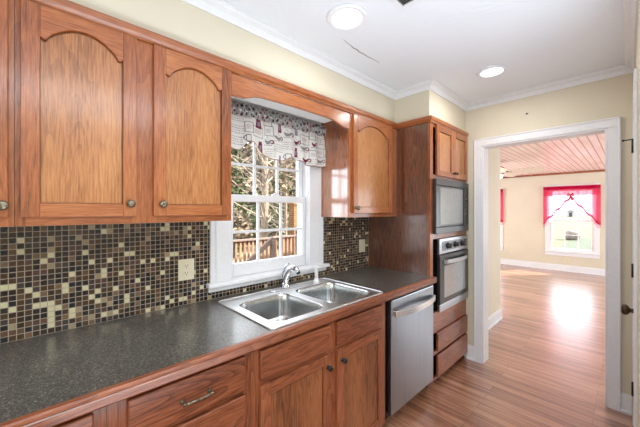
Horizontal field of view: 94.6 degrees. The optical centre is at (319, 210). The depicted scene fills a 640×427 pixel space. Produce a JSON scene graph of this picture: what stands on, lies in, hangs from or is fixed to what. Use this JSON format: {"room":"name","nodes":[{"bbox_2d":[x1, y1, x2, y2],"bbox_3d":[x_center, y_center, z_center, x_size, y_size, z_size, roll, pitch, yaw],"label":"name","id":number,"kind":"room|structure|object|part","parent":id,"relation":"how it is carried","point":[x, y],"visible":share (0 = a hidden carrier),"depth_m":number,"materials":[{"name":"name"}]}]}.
{"room":"kitchen","nodes":[
{"label":"kitchen","id":0,"kind":"room"},
{"bbox_2d":[0,217,368,343],"bbox_3d":[-1.010,0.209,1.516,5.430,2.467,0.157,0,0,-44],"label":"wall","id":1,"kind":"structure","parent":0,"point":[54,278],"depth_m":1.41,"materials":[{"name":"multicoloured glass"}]},
{"bbox_2d":[0,0,14,226],"bbox_3d":[-1.285,-0.329,0.900,0.502,0.766,0.355,0,0,-44],"label":"upper cabinet","id":2,"kind":"object","parent":1,"relation":"attached to","point":[7,7],"visible":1,"depth_m":0.96,"materials":[{"name":"brown wood"}]},
{"bbox_3d":[-1.179,-0.340,0.809,0.449,0.727,0.020,0,0,-44],"label":"door","id":3,"kind":"part","parent":2,"relation":"part of","materials":[{"name":"brown wood"}]},
{"bbox_3d":[-1.008,-0.015,0.938,0.032,0.032,0.029,0,0,-44],"label":"knob","id":4,"kind":"part","parent":2,"relation":"part of","materials":[{"name":"grey metal"}]},
{"bbox_2d":[15,0,230,225],"bbox_3d":[-0.823,-0.329,1.340,0.772,0.766,0.355,0,0,-44],"label":"upper cabinet","id":5,"kind":"object","parent":1,"relation":"attached to","point":[112,126],"visible":1,"depth_m":1.16,"materials":[{"name":"brown wood"}]},
{"bbox_3d":[-0.876,-0.340,1.098,0.334,0.727,0.020,0,0,-44],"label":"door","id":6,"kind":"part","parent":5,"relation":"part of","materials":[{"name":"brown wood"}]},
{"bbox_3d":[-0.879,-0.339,1.101,0.248,0.638,0.010,0,0,-44],"label":"panel","id":7,"kind":"part","parent":5,"relation":"part of","materials":[{"name":"brown wood"}]},
{"bbox_3d":[-0.755,-0.026,1.179,0.032,0.032,0.029,0,0,-44],"label":"knob","id":8,"kind":"part","parent":5,"relation":"part of","materials":[{"name":"grey metal"}]},
{"bbox_3d":[-0.669,-0.026,1.261,0.032,0.032,0.029,0,0,-44],"label":"knob","id":9,"kind":"part","parent":5,"relation":"part of","materials":[{"name":"grey metal"}]},
{"bbox_3d":[-0.583,-0.340,1.377,0.349,0.727,0.020,0,0,-44],"label":"door","id":10,"kind":"part","parent":5,"relation":"part of","materials":[{"name":"brown wood"}]},
{"bbox_3d":[-0.586,-0.339,1.381,0.263,0.638,0.010,0,0,-44],"label":"panel","id":11,"kind":"part","parent":5,"relation":"part of","materials":[{"name":"brown wood"}]},
{"bbox_2d":[231,73,348,128],"bbox_3d":[-0.127,-0.649,1.840,0.923,0.116,0.020,0,0,-44],"label":"valance board","id":12,"kind":"object","parent":5,"relation":"attached to","point":[242,87],"visible":0.93,"depth_m":1.74,"materials":[{"name":"brown wood"}]},
{"bbox_2d":[178,258,193,280],"bbox_3d":[-0.748,0.333,1.652,0.086,0.117,0.009,0,0,-44],"label":"wall outlet","id":13,"kind":"object","parent":1,"relation":"attached to","point":[185,266],"visible":1,"depth_m":1.65,"materials":[{"name":"beige plastic"}]},
{"bbox_2d":[183,263,189,268],"bbox_3d":[-0.746,0.312,1.650,0.033,0.028,0.003,0,0,-44],"label":"receptacle","id":14,"kind":"object","parent":13,"relation":"attached to","point":[185,265],"depth_m":1.65,"materials":[{"name":"beige plastic"}]},
{"bbox_2d":[183,271,189,275],"bbox_3d":[-0.746,0.353,1.650,0.033,0.028,0.003,0,0,-44],"label":"receptacle","id":15,"kind":"object","parent":13,"relation":"attached to","point":[185,273],"depth_m":1.65,"materials":[{"name":"beige plastic"}]},
{"bbox_2d":[206,97,329,292],"bbox_3d":[-0.347,-0.112,2.116,0.994,1.200,0.201,0,0,-44],"label":"window","id":16,"kind":"structure","parent":1,"relation":"in","point":[225,274],"depth_m":2.11,"materials":[{"name":"white paint"}]},
{"bbox_3d":[-0.391,-0.321,2.143,0.660,0.528,0.035,0,0,-44],"label":"sash","id":17,"kind":"part","parent":16,"relation":"part of","materials":[{"name":"white paint"}]},
{"bbox_3d":[-0.341,0.460,2.110,0.994,0.057,0.182,0,0,-44],"label":"sill","id":18,"kind":"part","parent":16,"relation":"part of","materials":[{"name":"white paint"}]},
{"bbox_3d":[-0.360,0.164,2.110,0.660,0.532,0.035,0,0,-44],"label":"sash","id":19,"kind":"part","parent":16,"relation":"part of","materials":[{"name":"white paint"}]},
{"bbox_2d":[231,99,325,167],"bbox_3d":[-0.283,-0.496,2.033,0.882,0.338,0.064,0,0,-44],"label":"window curtain","id":20,"kind":"object","parent":16,"relation":"hanging from","point":[279,137],"visible":0.89,"depth_m":2.01,"materials":[{"name":"fabric"}]},
{"bbox_3d":[-0.290,-0.620,2.041,0.882,0.012,0.042,0,0,-44],"label":"curtain rod","id":21,"kind":"part","parent":20,"relation":"part of","materials":[{"name":"white fabric"}]},
{"bbox_2d":[321,113,396,217],"bbox_3d":[0.355,-0.329,2.462,0.632,0.766,0.355,0,0,-44],"label":"upper cabinet","id":22,"kind":"object","parent":1,"relation":"attached to","point":[359,176],"visible":0.99,"depth_m":2.28,"materials":[{"name":"brown wood"}]},
{"bbox_3d":[0.436,-0.329,2.377,0.632,0.766,0.020,0,0,-44],"label":"frame","id":23,"kind":"part","parent":22,"relation":"part of","materials":[{"name":"brown wood"}]},
{"bbox_3d":[0.424,-0.340,2.337,0.505,0.727,0.020,0,0,-44],"label":"door","id":24,"kind":"part","parent":22,"relation":"part of","materials":[{"name":"brown wood"}]},
{"bbox_3d":[0.421,-0.339,2.340,0.419,0.638,0.010,0,0,-44],"label":"panel","id":25,"kind":"part","parent":22,"relation":"part of","materials":[{"name":"brown wood"}]},
{"bbox_2d":[359,239,364,251],"bbox_3d":[0.392,0.330,2.736,0.086,0.117,0.012,0,0,-44],"label":"wall outlet","id":26,"kind":"object","parent":1,"relation":"attached to","point":[362,241],"visible":1,"depth_m":2.73,"materials":[{"name":"beige plastic"}]},
{"bbox_2d":[69,0,464,130],"bbox_3d":[-0.750,-0.888,1.242,5.429,0.269,0.611,0,0,-44],"label":"soffit","id":27,"kind":"structure","parent":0,"point":[178,20],"depth_m":1.65,"materials":[{"name":"beige paint"}]},
{"bbox_2d":[231,73,336,122],"bbox_3d":[-0.203,-0.700,1.909,0.780,0.106,0.142,0,0,-44],"label":"soffit light","id":28,"kind":"object","parent":27,"relation":"attached to","point":[259,101],"visible":0.19,"depth_m":1.88,"materials":[{"name":"white paint"}]},
{"bbox_2d":[231,96,331,122],"bbox_3d":[-0.203,-0.662,1.909,0.760,0.030,0.126,0,0,-44],"label":"diffuser","id":29,"kind":"object","parent":28,"relation":"attached to","point":[259,101],"depth_m":1.90,"materials":[{"name":"white plastic"}]},
{"bbox_2d":[222,0,623,102],"bbox_3d":[0.273,-1.064,0.257,5.550,0.080,3.750,0,0,-44],"label":"ceiling","id":30,"kind":"structure","parent":0,"point":[539,42],"depth_m":1.74,"materials":[{"name":"white paint"}]},
{"bbox_2d":[326,3,366,30],"bbox_3d":[0.142,-1.016,1.568,0.216,0.014,0.216,0,0,-44],"label":"recessed light","id":31,"kind":"object","parent":30,"relation":"in","point":[346,16],"visible":1,"depth_m":1.55,"materials":[{"name":"white paint"}]},
{"bbox_2d":[388,0,421,11],"bbox_3d":[0.429,-1.019,1.315,0.255,0.010,0.305,0,0,-44],"label":"ceiling vent","id":32,"kind":"object","parent":30,"relation":"in","point":[401,5],"visible":1,"depth_m":1.45,"materials":[{"name":"white paint"}]},
{"bbox_2d":[477,64,506,77],"bbox_3d":[1.264,-1.016,2.174,0.196,0.014,0.196,0,0,-44],"label":"recessed light","id":33,"kind":"object","parent":30,"relation":"in","point":[491,71],"visible":1,"depth_m":2.16,"materials":[{"name":"white paint"}]},
{"bbox_2d":[488,148,499,316],"bbox_3d":[1.890,0.276,3.540,1.319,2.335,0.130,0,0,-44],"label":"wall","id":34,"kind":"structure","parent":0,"point":[493,154],"depth_m":3.75,"materials":[{"name":"beige paint"}]},
{"bbox_2d":[383,264,633,426],"bbox_3d":[1.806,1.473,2.997,11.550,0.060,5.600,0,0,-44],"label":"floor","id":35,"kind":"structure","parent":0,"point":[544,366],"depth_m":2.67,"materials":[{"name":"brown wood"}]},
{"bbox_2d":[53,406,106,426],"bbox_3d":[-1.111,1.008,0.869,0.710,0.871,0.635,0,0,-44],"label":"base cabinet","id":36,"kind":"object","parent":35,"relation":"on","point":[98,418],"visible":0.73,"depth_m":0.86,"materials":[{"name":"red wood"}]},
{"bbox_3d":[-0.897,0.663,0.648,0.637,0.136,0.020,0,0,-44],"label":"drawer","id":37,"kind":"part","parent":36,"relation":"part of","materials":[{"name":"red wood"}]},
{"bbox_3d":[-0.913,0.978,0.660,0.710,0.811,0.020,0,0,-44],"label":"frame","id":38,"kind":"part","parent":36,"relation":"part of","materials":[{"name":"red wood"}]},
{"bbox_2d":[107,352,250,426],"bbox_3d":[-0.664,1.008,1.273,0.494,0.871,0.667,0,0,-44],"label":"base cabinet","id":39,"kind":"object","parent":35,"relation":"on","point":[219,395],"visible":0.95,"depth_m":1.07,"materials":[{"name":"red wood"}]},
{"bbox_3d":[-0.434,0.670,1.053,0.113,0.018,0.032,0,0,-44],"label":"bar pull","id":40,"kind":"part","parent":39,"relation":"part of","materials":[{"name":"grey metal"}]},
{"bbox_3d":[-0.456,0.888,1.069,0.409,0.270,0.020,0,0,-44],"label":"drawer","id":41,"kind":"part","parent":39,"relation":"part of","materials":[{"name":"red wood"}]},
{"bbox_2d":[251,302,384,426],"bbox_3d":[-0.129,1.008,1.786,0.986,0.871,0.664,0,0,-44],"label":"base cabinet","id":42,"kind":"object","parent":35,"relation":"on","point":[332,374],"visible":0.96,"depth_m":1.52,"materials":[{"name":"red wood"}]},
{"bbox_2d":[0,266,436,426],"bbox_3d":[-0.332,0.553,1.598,2.845,0.048,0.661,0,0,-44],"label":"countertop","id":43,"kind":"structure","parent":42,"relation":"on","point":[52,379],"depth_m":1.11,"materials":[{"name":"laminate"}]},
{"bbox_2d":[270,263,300,291],"bbox_3d":[-0.227,0.438,1.977,0.210,0.175,0.175,0,0,-6],"label":"faucet","id":44,"kind":"object","parent":43,"relation":"on","point":[286,273],"visible":1,"depth_m":1.96,"materials":[{"name":"silver metal"}]},
{"bbox_3d":[-0.227,0.521,1.977,0.252,0.008,0.052,0,0,-44],"label":"deck plate","id":45,"kind":"part","parent":44,"relation":"part of","materials":[{"name":"silver metal"}]},
{"bbox_3d":[-0.231,0.405,1.982,0.066,0.109,0.020,0,0,37],"label":"lever","id":46,"kind":"part","parent":44,"relation":"part of","materials":[{"name":"silver metal"}]},
{"bbox_3d":[-0.189,0.429,1.952,0.144,0.141,0.044,0,0,34],"label":"spout","id":47,"kind":"part","parent":44,"relation":"part of","materials":[{"name":"silver metal"}]},
{"bbox_2d":[218,278,382,329],"bbox_3d":[-0.091,0.612,1.793,0.868,0.180,0.556,0,0,-44],"label":"sink","id":48,"kind":"object","parent":43,"relation":"in","point":[270,310],"visible":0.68,"depth_m":1.81,"materials":[{"name":"metal"}]},
{"bbox_3d":[-0.216,0.614,1.632,0.352,0.177,0.396,0,0,-44],"label":"bowl","id":49,"kind":"part","parent":48,"relation":"part of","materials":[{"name":"metal"}]},
{"bbox_2d":[313,265,319,281],"bbox_3d":[-0.025,0.465,2.170,0.048,0.121,0.051,0,0,-44],"label":"sprayer","id":50,"kind":"object","parent":48,"relation":"on","point":[316,267],"visible":1,"depth_m":2.16,"materials":[{"name":"white plastic"}]},
{"bbox_3d":[0.079,0.614,1.913,0.366,0.177,0.396,0,0,-44],"label":"bowl","id":51,"kind":"part","parent":48,"relation":"part of","materials":[{"name":"metal"}]},
{"bbox_3d":[-0.105,0.664,1.403,0.419,0.128,0.020,0,0,-44],"label":"false drawer","id":52,"kind":"part","parent":42,"relation":"part of","materials":[{"name":"red wood"}]},
{"bbox_3d":[-0.103,1.056,1.405,0.424,0.607,0.020,0,0,-44],"label":"door","id":53,"kind":"part","parent":42,"relation":"part of","materials":[{"name":"red wood"}]},
{"bbox_3d":[-0.106,1.056,1.408,0.332,0.513,0.010,0,0,-44],"label":"panel","id":54,"kind":"part","parent":42,"relation":"part of","materials":[{"name":"red wood"}]},
{"bbox_3d":[0.051,0.813,1.518,0.029,0.029,0.029,0,0,-44],"label":"knob","id":55,"kind":"part","parent":42,"relation":"part of","materials":[{"name":"black metal"}]},
{"bbox_3d":[0.243,1.056,1.734,0.425,0.607,0.020,0,0,-44],"label":"door","id":56,"kind":"part","parent":42,"relation":"part of","materials":[{"name":"red wood"}]},
{"bbox_3d":[0.240,0.664,1.732,0.418,0.128,0.020,0,0,-44],"label":"false drawer","id":57,"kind":"part","parent":42,"relation":"part of","materials":[{"name":"red wood"}]},
{"bbox_3d":[0.239,1.056,1.738,0.333,0.513,0.010,0,0,-44],"label":"panel","id":58,"kind":"part","parent":42,"relation":"part of","materials":[{"name":"red wood"}]},
{"bbox_2d":[385,285,435,418],"bbox_3d":[0.489,1.012,2.332,0.598,0.862,0.686,0,0,-44],"label":"dishwasher","id":59,"kind":"object","parent":35,"relation":"on","point":[408,317],"visible":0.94,"depth_m":2.06,"materials":[{"name":"silver metal"}]},
{"bbox_2d":[385,301,386,413],"bbox_3d":[0.453,0.965,2.367,0.594,0.767,0.585,0,0,-44],"label":"tub","id":60,"kind":"object","parent":59,"relation":"in","point":[386,301],"depth_m":1.95,"materials":[{"name":"black plastic"}]},
{"bbox_3d":[0.707,0.684,2.110,0.565,0.041,0.064,0,0,-44],"label":"handle","id":61,"kind":"part","parent":59,"relation":"part of","materials":[{"name":"metal"}]},
{"bbox_2d":[369,122,467,388],"bbox_3d":[0.962,0.368,2.831,0.753,2.150,0.659,0,0,-44],"label":"tall cabinet","id":62,"kind":"object","parent":35,"relation":"on","point":[403,242],"visible":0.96,"depth_m":2.53,"materials":[{"name":"brown wood"}]},
{"bbox_2d":[29,0,468,136],"bbox_3d":[0.035,-0.730,1.751,3.587,0.046,0.328,0,0,-44],"label":"crown molding","id":63,"kind":"structure","parent":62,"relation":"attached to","point":[65,6],"depth_m":1.41,"materials":[{"name":"brown wood"}]},
{"bbox_3d":[0.672,0.368,2.602,0.018,2.150,0.590,0,0,-44],"label":"panel","id":64,"kind":"part","parent":62,"relation":"part of","materials":[{"name":"brown wood"}]},
{"bbox_3d":[1.072,-0.493,2.535,0.330,0.419,0.020,0,0,-44],"label":"door","id":65,"kind":"part","parent":62,"relation":"part of","materials":[{"name":"brown wood"}]},
{"bbox_3d":[1.069,-0.492,2.538,0.242,0.329,0.010,0,0,-44],"label":"panel","id":66,"kind":"part","parent":62,"relation":"part of","materials":[{"name":"brown wood"}]},
{"bbox_3d":[1.148,0.345,2.635,0.753,2.105,0.020,0,0,-44],"label":"frame","id":67,"kind":"part","parent":62,"relation":"part of","materials":[{"name":"brown wood"}]},
{"bbox_2d":[433,235,467,312],"bbox_3d":[1.039,0.543,2.823,0.616,0.606,0.593,0,0,-44],"label":"wall oven","id":68,"kind":"object","parent":62,"relation":"in","point":[450,255],"visible":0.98,"depth_m":2.56,"materials":[{"name":"silver metal"}]},
{"bbox_3d":[1.109,0.304,2.525,0.056,0.055,0.034,0,0,-44],"label":"knob","id":69,"kind":"part","parent":68,"relation":"part of","materials":[{"name":"black plastic"}]},
{"bbox_3d":[1.201,0.816,2.653,0.616,0.060,0.025,0,0,-44],"label":"trim","id":70,"kind":"part","parent":68,"relation":"part of","materials":[{"name":"metal"}]},
{"bbox_3d":[1.202,0.579,2.652,0.616,0.404,0.027,0,0,-44],"label":"door","id":71,"kind":"part","parent":68,"relation":"part of","materials":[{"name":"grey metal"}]},
{"bbox_3d":[1.200,0.303,2.654,0.616,0.127,0.023,0,0,-44],"label":"control panel","id":72,"kind":"part","parent":68,"relation":"part of","materials":[{"name":"metal"}]},
{"bbox_3d":[1.227,0.433,2.626,0.497,0.034,0.048,0,0,-44],"label":"handle","id":73,"kind":"part","parent":68,"relation":"part of","materials":[{"name":"metal"}]},
{"bbox_2d":[433,178,468,233],"bbox_3d":[1.019,-0.031,2.794,0.694,0.452,0.488,0,0,-44],"label":"microwave","id":74,"kind":"object","parent":62,"relation":"in","point":[450,198],"visible":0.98,"depth_m":2.57,"materials":[{"name":"silver metal"}]},
{"bbox_3d":[1.158,-0.032,2.615,0.513,0.344,0.021,0,0,-44],"label":"door","id":75,"kind":"part","parent":74,"relation":"part of","materials":[{"name":"grey plastic"}]},
{"bbox_3d":[1.386,-0.032,2.832,0.077,0.344,0.021,0,0,-44],"label":"control panel","id":76,"kind":"part","parent":74,"relation":"part of","materials":[{"name":"black plastic"}]},
{"bbox_3d":[1.195,1.288,2.652,0.639,0.179,0.020,0,0,-44],"label":"drawer","id":77,"kind":"part","parent":62,"relation":"part of","materials":[{"name":"red wood"}]},
{"bbox_3d":[1.195,1.091,2.652,0.639,0.151,0.020,0,0,-44],"label":"drawer","id":78,"kind":"part","parent":62,"relation":"part of","materials":[{"name":"red wood"}]},
{"bbox_3d":[1.310,-0.493,2.762,0.320,0.419,0.020,0,0,-44],"label":"door","id":79,"kind":"part","parent":62,"relation":"part of","materials":[{"name":"brown wood"}]},
{"bbox_3d":[1.307,-0.492,2.765,0.232,0.329,0.010,0,0,-44],"label":"panel","id":80,"kind":"part","parent":62,"relation":"part of","materials":[{"name":"brown wood"}]},
{"bbox_2d":[464,72,633,414],"bbox_3d":[2.238,0.209,2.131,0.120,2.467,3.750,0,0,-44],"label":"wall","id":81,"kind":"structure","parent":0,"point":[612,97],"depth_m":2.27,"materials":[{"name":"beige paint"}]},
{"bbox_2d":[488,308,501,329],"bbox_3d":[1.085,1.375,4.414,1.325,0.135,2.554,0,0,-44],"label":"baseboard","id":82,"kind":"structure","parent":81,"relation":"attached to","point":[495,317],"depth_m":3.73,"materials":[{"name":"white paint"}]},
{"bbox_2d":[474,116,620,411],"bbox_3d":[1.864,0.387,2.517,0.164,2.113,0.981,0,0,-44],"label":"trim","id":83,"kind":"structure","parent":81,"relation":"attached to","point":[611,127],"depth_m":2.17,"materials":[{"name":"white paint"}]},
{"bbox_2d":[466,345,631,415],"bbox_3d":[1.809,1.375,2.476,0.024,0.135,1.109,0,0,-44],"label":"baseboard","id":84,"kind":"structure","parent":81,"relation":"attached to","point":[626,400],"depth_m":2.10,"materials":[{"name":"white paint"}]},
{"bbox_2d":[500,172,604,268],"bbox_3d":[5.928,0.276,6.927,0.140,2.335,5.600,0,0,-44],"label":"wall","id":85,"kind":"structure","parent":0,"point":[523,230],"depth_m":7.43,"materials":[{"name":"beige paint"}]},
{"bbox_2d":[500,188,502,250],"bbox_3d":[4.577,0.240,8.275,0.145,1.685,0.995,0,0,-44],"label":"window","id":86,"kind":"structure","parent":85,"relation":"in","point":[501,226],"depth_m":7.91,"materials":[{"name":"white paint"}]},
{"bbox_2d":[500,189,502,224],"bbox_3d":[4.508,-0.060,8.209,0.068,1.005,1.015,0,0,-44],"label":"window curtain","id":87,"kind":"object","parent":86,"relation":"hanging from","point":[501,190],"visible":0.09,"depth_m":7.87,"materials":[{"name":"red fabric"}]},
{"bbox_2d":[500,258,604,275],"bbox_3d":[5.834,1.371,6.906,0.024,0.145,5.500,0,0,-44],"label":"baseboard","id":88,"kind":"structure","parent":85,"relation":"attached to","point":[585,270],"depth_m":7.09,"materials":[{"name":"white paint"}]},
{"bbox_2d":[501,169,604,178],"bbox_3d":[5.831,-0.869,6.904,0.029,0.044,5.500,0,0,-44],"label":"trim","id":89,"kind":"structure","parent":85,"relation":"attached to","point":[603,170],"depth_m":7.03,"materials":[{"name":"red wood"}]},
{"bbox_2d":[544,183,599,258],"bbox_3d":[5.878,0.240,6.910,0.145,1.685,0.995,0,0,-44],"label":"window","id":90,"kind":"structure","parent":85,"relation":"in","point":[594,253],"depth_m":6.85,"materials":[{"name":"white paint"}]},
{"bbox_2d":[543,185,600,228],"bbox_3d":[5.806,-0.053,6.847,0.068,1.017,1.023,0,0,-44],"label":"window curtain","id":91,"kind":"object","parent":90,"relation":"hanging from","point":[587,197],"visible":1,"depth_m":6.79,"materials":[{"name":"red fabric"}]},
{"bbox_3d":[5.631,0.020,7.034,0.024,0.700,0.511,0,0,-44],"label":"hem trim","id":92,"kind":"part","parent":91,"relation":"part of","materials":[{"name":"pink fabric"}]},
{"bbox_3d":[5.984,0.003,6.663,0.024,0.665,0.511,0,0,-44],"label":"hem trim","id":93,"kind":"part","parent":91,"relation":"part of","materials":[{"name":"pink fabric"}]},
{"bbox_3d":[5.851,0.986,6.884,0.070,0.025,0.995,0,0,-44],"label":"sill","id":94,"kind":"part","parent":90,"relation":"part of","materials":[{"name":"white paint"}]},
{"bbox_3d":[5.889,0.591,6.921,0.035,0.745,0.785,0,0,-44],"label":"sash","id":95,"kind":"part","parent":90,"relation":"part of","materials":[{"name":"white paint"}]},
{"bbox_2d":[500,134,604,176],"bbox_3d":[3.780,-0.932,4.948,5.999,0.080,5.700,0,0,-44],"label":"ceiling","id":96,"kind":"structure","parent":0,"point":[585,153],"depth_m":4.83,"materials":[{"name":"wood"}]},
{"bbox_2d":[500,161,544,178],"bbox_3d":[3.290,-0.726,5.407,1.363,0.330,1.336,0,0,-44],"label":"ceiling fan","id":97,"kind":"object","parent":96,"relation":"hanging from","point":[514,172],"visible":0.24,"depth_m":5.15,"materials":[{"name":"brown metal"}]},
{"bbox_3d":[3.063,-0.687,5.019,0.170,0.079,0.525,0,0,24],"label":"blade","id":98,"kind":"part","parent":97,"relation":"part of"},
{"bbox_3d":[3.643,-0.687,5.655,0.525,0.079,0.170,0,0,-30],"label":"blade","id":99,"kind":"part","parent":97,"relation":"part of","materials":[{"name":"white wood"}]},
{"bbox_3d":[3.587,-0.687,5.131,0.175,0.079,0.527,0,0,-44],"label":"blade","id":100,"kind":"part","parent":97,"relation":"part of","materials":[{"name":"white wood"}]},
{"bbox_2d":[636,0,639,426],"bbox_3d":[1.739,0.209,1.545,1.409,2.467,0.110,0,0,-44],"label":"wall","id":101,"kind":"structure","parent":0,"point":[638,19],"depth_m":1.32,"materials":[{"name":"beige paint"}]},
{"bbox_2d":[182,0,637,110],"bbox_3d":[-0.256,-0.996,0.725,5.430,0.055,1.456,0,0,-44],"label":"trim","id":102,"kind":"structure","parent":101,"relation":"attached to","point":[220,9],"depth_m":2.00,"materials":[{"name":"white paint"}]},
{"bbox_2d":[621,68,637,426],"bbox_3d":[1.821,0.384,1.712,0.886,2.118,0.107,0,0,-44],"label":"door","id":103,"kind":"structure","parent":101,"relation":"in","point":[625,309],"depth_m":1.41,"materials":[{"name":"white paint"}]},
{"bbox_3d":[1.585,0.513,1.512,0.062,0.062,0.063,0,0,-44],"label":"knob","id":104,"kind":"part","parent":103,"relation":"part of","materials":[{"name":"brown metal"}]},
{"bbox_3d":[1.823,0.384,1.711,0.886,2.118,0.014,0,0,-44],"label":"casing","id":105,"kind":"part","parent":103,"relation":"part of","materials":[{"name":"white paint"}]},
{"label":"outside","id":106,"kind":"structure","parent":0,"visible":0},
{"bbox_3d":[-1.102,1.773,4.446,4.140,0.060,4.190,0,0,-44],"label":"deck","id":107,"kind":"object","parent":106,"visible":0},
{"bbox_2d":[233,237,269,262],"bbox_3d":[-1.943,1.216,6.103,2.210,1.175,0.210,0,0,-44],"label":"deck railing","id":108,"kind":"object","parent":107,"relation":"on","point":[239,242],"visible":0.16,"depth_m":6.39,"materials":[{"name":"brown wood"}]},
{"bbox_3d":[-1.937,0.709,6.097,2.110,0.089,0.037,0,0,-44],"label":"rail","id":109,"kind":"part","parent":108,"relation":"part of","materials":[{"name":"brown wood"}]},
{"bbox_3d":[-1.919,0.645,6.078,2.210,0.035,0.140,0,0,-44],"label":"cap rail","id":110,"kind":"part","parent":108,"relation":"part of","materials":[{"name":"brown wood"}]},
{"bbox_2d":[245,236,275,261],"bbox_3d":[-1.299,1.153,6.116,0.880,1.180,0.100,0,0,-44],"label":"stair handrail","id":111,"kind":"object","parent":107,"relation":"on","point":[271,241],"visible":0.24,"depth_m":6.31,"materials":[{"name":"brown wood"}]},
{"bbox_3d":[-1.017,1.173,6.385,0.100,1.140,0.100,0,0,-44],"label":"post","id":112,"kind":"part","parent":111,"relation":"part of","materials":[{"name":"brown wood"}]},
{"bbox_2d":[270,235,295,256],"bbox_3d":[-0.904,1.208,7.093,0.660,1.190,0.210,0,0,-44],"label":"deck railing","id":113,"kind":"object","parent":107,"relation":"on","point":[288,238],"visible":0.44,"depth_m":7.12,"materials":[{"name":"brown wood"}]},
{"bbox_3d":[-0.880,0.630,7.068,0.660,0.035,0.140,0,0,-44],"label":"cap rail","id":114,"kind":"part","parent":113,"relation":"part of","materials":[{"name":"brown wood"}]},
{"bbox_3d":[-0.743,1.226,7.330,0.090,1.154,0.090,0,0,-44],"label":"post","id":115,"kind":"part","parent":113,"relation":"part of","materials":[{"name":"brown wood"}]},
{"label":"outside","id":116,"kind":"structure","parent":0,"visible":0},
{"bbox_2d":[233,245,278,262],"bbox_3d":[-33.092,2.113,12.391,49.200,0.100,59.840,0,0,-44],"label":"ground","id":117,"kind":"structure","parent":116,"point":[250,245],"depth_m":14.04,"materials":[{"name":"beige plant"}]},
{"bbox_2d":[233,207,253,256],"bbox_3d":[-3.880,0.959,12.769,2.073,2.271,2.118,0,0,-44],"label":"shrub","id":118,"kind":"object","parent":117,"relation":"on","point":[243,222],"visible":0.22,"depth_m":12.58,"materials":[{"name":"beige plant"}]},
{"bbox_2d":[231,141,289,258],"bbox_3d":[-2.000,-1.896,10.091,3.134,7.967,3.905,0,0,29],"label":"tree","id":119,"kind":"object","parent":117,"relation":"on","point":[264,207],"visible":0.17,"depth_m":10.11,"materials":[{"name":"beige plant"}]},
{"bbox_2d":[243,156,295,255],"bbox_3d":[-1.632,-1.541,12.816,3.590,7.249,3.614,0,0,-44],"label":"tree","id":120,"kind":"object","parent":117,"relation":"on","point":[284,186],"visible":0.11,"depth_m":12.72,"materials":[{"name":"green plant"}]},
{"bbox_2d":[287,203,296,254],"bbox_3d":[-0.888,0.903,10.170,0.330,2.320,0.380,0,0,-44],"label":"wooden post","id":121,"kind":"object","parent":117,"relation":"on","point":[292,206],"depth_m":10.04,"materials":[{"name":"brown wood"}]},
{"bbox_2d":[295,230,296,254],"bbox_3d":[-0.556,1.258,7.308,0.100,1.610,0.100,0,0,-44],"label":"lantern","id":122,"kind":"object","parent":117,"relation":"on","point":[296,230],"visible":0.18,"depth_m":7.27,"materials":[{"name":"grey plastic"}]},
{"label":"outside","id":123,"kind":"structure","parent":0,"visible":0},
{"bbox_2d":[561,238,591,249],"bbox_3d":[16.165,1.940,16.376,10.000,0.025,3.950,0,0,-44],"label":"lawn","id":124,"kind":"structure","parent":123,"point":[581,243],"depth_m":16.55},
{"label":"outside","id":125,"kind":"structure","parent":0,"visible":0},
{"bbox_2d":[248,215,591,248],"bbox_3d":[52.804,2.003,52.725,130.800,0.120,120.000,0,0,-44],"label":"lawn","id":126,"kind":"structure","parent":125,"point":[584,228],"depth_m":31.19,"materials":[{"name":"green plant"}]},
{"bbox_2d":[231,148,255,236],"bbox_3d":[-5.556,-1.434,19.155,3.458,7.050,3.276,0,0,-10],"label":"tree","id":127,"kind":"object","parent":126,"relation":"on","point":[234,172],"visible":0.31,"depth_m":18.94,"materials":[{"name":"green plant"}]},
{"bbox_2d":[235,141,261,229],"bbox_3d":[-6.493,-2.036,24.493,5.907,8.318,6.007,0,0,-44],"label":"shrub","id":128,"kind":"object","parent":126,"relation":"on","point":[244,152],"visible":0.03,"depth_m":22.92,"materials":[{"name":"green plant"}]},
{"bbox_2d":[246,156,295,245],"bbox_3d":[-2.238,-1.540,15.548,3.221,7.256,4.185,0,0,-44],"label":"tree","id":129,"kind":"object","parent":126,"relation":"on","point":[273,185],"visible":0.14,"depth_m":15.54,"materials":[{"name":"green plant"}]},
{"bbox_2d":[252,145,295,235],"bbox_3d":[-2.846,-1.316,21.525,4.366,6.909,4.352,0,0,-44],"label":"shrub","id":130,"kind":"object","parent":126,"relation":"on","point":[292,176],"visible":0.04,"depth_m":20.39,"materials":[{"name":"green plant"}]},
{"bbox_2d":[566,210,575,216],"bbox_3d":[71.628,0.893,84.281,2.200,2.100,2.100,0,0,-44],"label":"garden shed","id":131,"kind":"object","parent":126,"relation":"on","point":[570,213],"visible":0.97,"depth_m":83.53,"materials":[{"name":"grey"}]},
{"bbox_2d":[565,230,579,239],"bbox_3d":[16.447,1.663,19.258,0.727,0.681,0.806,0,0,-44],"label":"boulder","id":132,"kind":"object","parent":126,"relation":"on","point":[568,233],"visible":0.81,"depth_m":19.05,"materials":[{"name":"stone"}]}
]}

